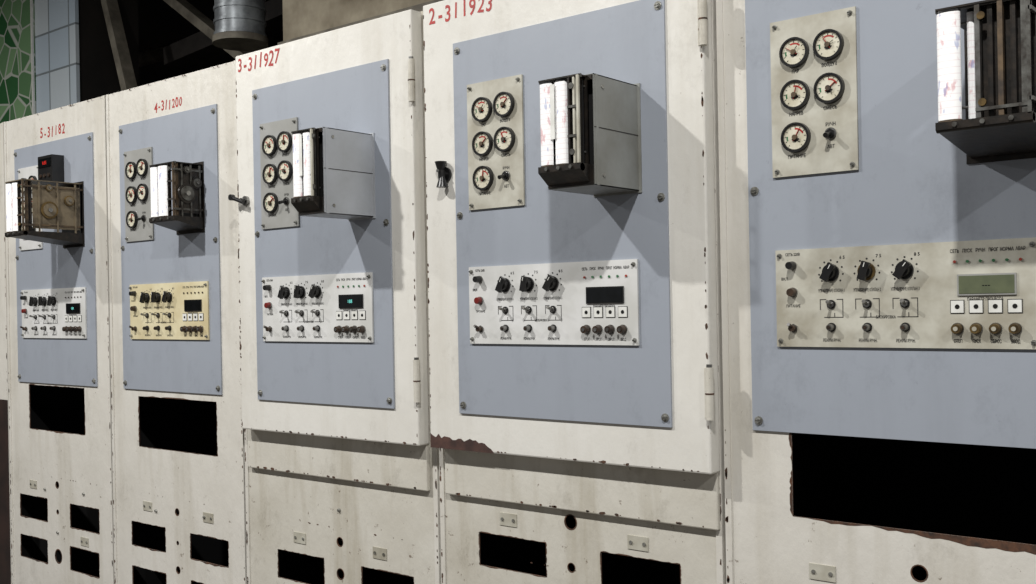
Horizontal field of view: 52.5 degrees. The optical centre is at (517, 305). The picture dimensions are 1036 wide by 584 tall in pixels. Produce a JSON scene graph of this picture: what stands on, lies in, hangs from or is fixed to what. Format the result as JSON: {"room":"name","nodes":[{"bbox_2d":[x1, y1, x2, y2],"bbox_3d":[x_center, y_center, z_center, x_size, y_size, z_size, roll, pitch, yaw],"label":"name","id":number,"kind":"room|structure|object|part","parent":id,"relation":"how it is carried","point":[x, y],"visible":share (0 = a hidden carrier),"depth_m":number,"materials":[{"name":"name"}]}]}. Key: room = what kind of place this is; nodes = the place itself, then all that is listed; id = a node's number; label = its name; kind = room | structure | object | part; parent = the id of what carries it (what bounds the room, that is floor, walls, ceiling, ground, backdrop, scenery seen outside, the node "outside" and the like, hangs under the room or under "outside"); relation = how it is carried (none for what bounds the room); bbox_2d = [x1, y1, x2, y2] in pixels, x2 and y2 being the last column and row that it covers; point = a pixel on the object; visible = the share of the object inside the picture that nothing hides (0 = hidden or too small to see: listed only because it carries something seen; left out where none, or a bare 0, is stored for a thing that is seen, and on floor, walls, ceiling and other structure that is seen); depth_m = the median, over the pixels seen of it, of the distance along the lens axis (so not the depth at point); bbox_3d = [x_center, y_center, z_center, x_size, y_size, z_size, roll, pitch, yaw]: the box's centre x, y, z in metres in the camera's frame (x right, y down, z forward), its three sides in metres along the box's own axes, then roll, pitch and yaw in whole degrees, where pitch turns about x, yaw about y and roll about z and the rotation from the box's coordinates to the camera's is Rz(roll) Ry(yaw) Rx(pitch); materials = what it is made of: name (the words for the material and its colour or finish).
{"room":"electrical room","nodes":[
{"label":"electrical room","id":0,"kind":"room"},
{"bbox_2d":[138,0,282,85],"bbox_3d":[-5.871,-0.794,7.937,0.100,4.800,11.100,-1,0,39],"label":"wall","id":1,"kind":"structure","parent":0,"point":[159,24],"depth_m":10.70,"materials":[{"name":"black"}]},
{"bbox_3d":[-1.059,-3.331,3.925,12.500,0.100,11.000,-1,0,39],"label":"ceiling","id":2,"kind":"structure","parent":0,"visible":0},
{"bbox_2d":[212,0,268,50],"bbox_3d":[-1.320,-2.252,4.926,0.256,2.050,0.256,-1,0,39],"label":"ventilation duct","id":3,"kind":"object","parent":2,"relation":"hanging from","point":[240,25],"visible":0.99,"depth_m":4.84,"materials":[{"name":"metal"}]},
{"bbox_2d":[278,0,442,44],"bbox_3d":[-0.334,-2.209,4.284,1.500,2.170,0.475,-1,0,39],"label":"box","id":4,"kind":"object","parent":2,"relation":"hanging from","point":[301,18],"visible":0.15,"depth_m":4.37,"materials":[{"name":"concrete"}]},
{"bbox_3d":[-0.971,1.543,3.925,12.500,0.050,11.000,-1,0,39],"label":"floor","id":5,"kind":"structure","parent":0,"visible":0},
{"bbox_2d":[0,122,11,583],"bbox_3d":[-2.095,0.413,4.529,0.742,2.250,0.554,-1,0,39],"label":"tall cabinet","id":6,"kind":"object","parent":5,"relation":"on","point":[5,500],"visible":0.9,"depth_m":4.10,"materials":[{"name":"white metal"}]},
{"bbox_2d":[4,95,114,583],"bbox_3d":[-1.518,0.402,4.054,0.742,2.250,0.562,-1,0,39],"label":"tall cabinet","id":7,"kind":"object","parent":5,"relation":"on","point":[60,415],"visible":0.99,"depth_m":3.84,"materials":[{"name":"white metal"}]},
{"bbox_2d":[17,165,42,250],"bbox_3d":[-1.839,-0.367,3.930,0.171,0.310,0.032,-1,0,39],"label":"cluster","id":8,"kind":"object","parent":7,"relation":"attached to","point":[31,172],"visible":0.14,"depth_m":3.94,"materials":[{"name":"metal"}]},
{"bbox_2d":[5,178,84,247],"bbox_3d":[-1.651,-0.323,3.658,0.156,0.229,0.219,-1,0,39],"label":"recorder","id":9,"kind":"object","parent":7,"relation":"attached to","point":[51,204],"visible":1,"depth_m":3.61,"materials":[{"name":"metal"}]},
{"bbox_2d":[38,154,63,181],"bbox_3d":[-1.691,-0.493,3.797,0.104,0.097,0.049,-1,0,39],"label":"indicator","id":10,"kind":"object","parent":7,"relation":"attached to","point":[50,167],"visible":0.99,"depth_m":3.77,"materials":[{"name":"black plastic"}]},
{"bbox_2d":[20,287,86,338],"bbox_3d":[-1.710,0.027,3.833,0.468,0.181,0.030,-1,0,39],"label":"control panel","id":11,"kind":"object","parent":7,"relation":"attached to","point":[58,312],"visible":1,"depth_m":3.82,"materials":[{"name":"metal"}]},
{"bbox_3d":[-1.701,-0.158,3.840,0.573,0.888,0.012,-1,0,39],"label":"mounting panel","id":12,"kind":"part","parent":7,"relation":"part of","materials":[{"name":"blue paint"}]},
{"bbox_2d":[0,0,139,122],"bbox_3d":[-2.842,-0.849,6.306,1.460,4.800,0.410,-1,0,39],"label":"wall","id":13,"kind":"structure","parent":5,"relation":"on","point":[54,54],"depth_m":5.91,"materials":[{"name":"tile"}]},
{"bbox_2d":[106,60,246,583],"bbox_3d":[-0.937,0.392,3.583,0.737,2.250,0.562,-1,0,39],"label":"tall cabinet","id":14,"kind":"object","parent":5,"relation":"on","point":[178,444],"visible":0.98,"depth_m":3.37,"materials":[{"name":"white metal"}]},
{"bbox_2d":[123,147,153,241],"bbox_3d":[-1.262,-0.366,3.462,0.165,0.302,0.032,-1,0,39],"label":"cluster","id":15,"kind":"object","parent":14,"relation":"attached to","point":[138,227],"visible":1,"depth_m":3.47,"materials":[{"name":"metal"}]},
{"bbox_2d":[129,281,209,339],"bbox_3d":[-1.132,0.017,3.363,0.441,0.181,0.030,-1,0,39],"label":"control panel","id":16,"kind":"object","parent":14,"relation":"attached to","point":[180,310],"visible":1,"depth_m":3.35,"materials":[{"name":"metal"}]},
{"bbox_3d":[-1.128,-0.169,3.375,0.553,0.888,0.012,-1,0,39],"label":"mounting panel","id":17,"kind":"part","parent":14,"relation":"part of","materials":[{"name":"blue paint"}]},
{"bbox_2d":[149,161,204,234],"bbox_3d":[-1.058,-0.336,3.247,0.159,0.218,0.109,-1,0,39],"label":"recorder","id":18,"kind":"object","parent":14,"relation":"attached to","point":[188,205],"visible":1,"depth_m":3.21,"materials":[{"name":"metal"}]},
{"bbox_2d":[101,0,282,90],"bbox_3d":[-1.165,-0.883,5.721,5.001,4.809,1.269,-1,0,39],"label":"steel frame","id":19,"kind":"object","parent":5,"relation":"on","point":[196,49],"visible":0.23,"depth_m":5.79,"materials":[{"name":"grey metal"}]},
{"bbox_2d":[228,9,440,583],"bbox_3d":[-0.359,0.382,3.071,0.790,2.250,0.627,-1,0,39],"label":"tall cabinet","id":20,"kind":"object","parent":5,"relation":"on","point":[342,478],"visible":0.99,"depth_m":2.80,"materials":[{"name":"white metal"}]},
{"bbox_3d":[-0.809,-0.307,3.043,0.059,0.034,0.032,-1,0,39],"label":"latch handle","id":21,"kind":"part","parent":20,"relation":"part of","materials":[{"name":"metal"}]},
{"bbox_2d":[259,117,299,228],"bbox_3d":[-0.676,-0.368,2.927,0.163,0.299,0.032,-1,0,39],"label":"cluster","id":22,"kind":"object","parent":20,"relation":"attached to","point":[276,137],"visible":1,"depth_m":2.94,"materials":[{"name":"metal"}]},
{"bbox_2d":[261,272,373,341],"bbox_3d":[-0.558,0.006,2.838,0.452,0.181,0.030,-1,0,39],"label":"control panel","id":23,"kind":"object","parent":20,"relation":"attached to","point":[326,307],"visible":1,"depth_m":2.83,"materials":[{"name":"metal"}]},
{"bbox_3d":[-0.540,-0.179,2.839,0.557,0.888,0.012,-1,0,39],"label":"mounting panel","id":24,"kind":"part","parent":20,"relation":"part of","materials":[{"name":"blue paint"}]},
{"bbox_3d":[-0.525,-0.191,2.860,0.724,1.091,0.039,-1,0,39],"label":"door","id":25,"kind":"part","parent":20,"relation":"part of","materials":[{"name":"beige paint"}]},
{"bbox_2d":[291,127,375,220],"bbox_3d":[-0.469,-0.334,2.654,0.102,0.220,0.196,-1,0,39],"label":"recorder","id":26,"kind":"object","parent":20,"relation":"attached to","point":[334,169],"visible":1,"depth_m":2.61,"materials":[{"name":"metal"}]},
{"bbox_2d":[423,0,725,583],"bbox_3d":[0.264,0.370,2.565,0.800,2.250,0.626,-1,0,39],"label":"tall cabinet","id":27,"kind":"object","parent":5,"relation":"on","point":[559,464],"visible":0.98,"depth_m":2.31,"materials":[{"name":"white metal"}]},
{"bbox_3d":[-0.184,-0.318,2.536,0.037,0.062,0.031,-1,0,39],"label":"latch handle","id":28,"kind":"part","parent":27,"relation":"part of","materials":[{"name":"metal"}]},
{"bbox_2d":[467,74,524,209],"bbox_3d":[-0.061,-0.377,2.428,0.167,0.297,0.032,-1,0,39],"label":"panel","id":29,"kind":"object","parent":27,"relation":"attached to","point":[495,114],"visible":1,"depth_m":2.43,"materials":[{"name":"metal"}]},
{"bbox_2d":[469,259,639,344],"bbox_3d":[0.061,-0.005,2.335,0.471,0.181,0.030,-1,0,39],"label":"control panel","id":30,"kind":"object","parent":27,"relation":"attached to","point":[586,302],"visible":1,"depth_m":2.32,"materials":[{"name":"metal"}]},
{"bbox_3d":[0.078,-0.190,2.337,0.587,0.888,0.012,-1,0,39],"label":"mounting panel","id":31,"kind":"part","parent":27,"relation":"part of","materials":[{"name":"blue paint"}]},
{"bbox_2d":[538,73,641,196],"bbox_3d":[0.146,-0.349,2.151,0.122,0.228,0.202,-1,0,39],"label":"recorder","id":32,"kind":"object","parent":27,"relation":"attached to","point":[590,124],"visible":1,"depth_m":2.10,"materials":[{"name":"metal"}]},
{"bbox_2d":[716,0,1035,583],"bbox_3d":[0.899,0.359,2.090,0.796,2.250,0.562,-1,0,39],"label":"tall cabinet","id":33,"kind":"object","parent":5,"relation":"on","point":[843,465],"visible":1,"depth_m":2.00,"materials":[{"name":"white metal"}]},
{"bbox_2d":[770,6,858,177],"bbox_3d":[0.553,-0.402,1.986,0.170,0.302,0.032,-1,0,39],"label":"panel","id":34,"kind":"object","parent":33,"relation":"attached to","point":[814,85],"visible":1,"depth_m":1.99,"materials":[{"name":"metal"}]},
{"bbox_3d":[0.688,-0.201,1.899,0.593,0.888,0.012,-1,0,39],"label":"mounting panel","id":35,"kind":"part","parent":33,"relation":"part of","materials":[{"name":"blue paint"}]},
{"bbox_2d":[775,237,1035,348],"bbox_3d":[0.679,-0.018,1.891,0.470,0.187,0.030,-1,0,39],"label":"control panel","id":36,"kind":"object","parent":33,"relation":"attached to","point":[976,294],"visible":1,"depth_m":1.88,"materials":[{"name":"metal"}]},
{"bbox_2d":[935,0,1035,163],"bbox_3d":[0.778,-0.363,1.694,0.165,0.234,0.204,-1,0,39],"label":"recorder","id":37,"kind":"object","parent":33,"relation":"attached to","point":[999,124],"visible":1,"depth_m":1.64,"materials":[{"name":"metal"}]}
]}

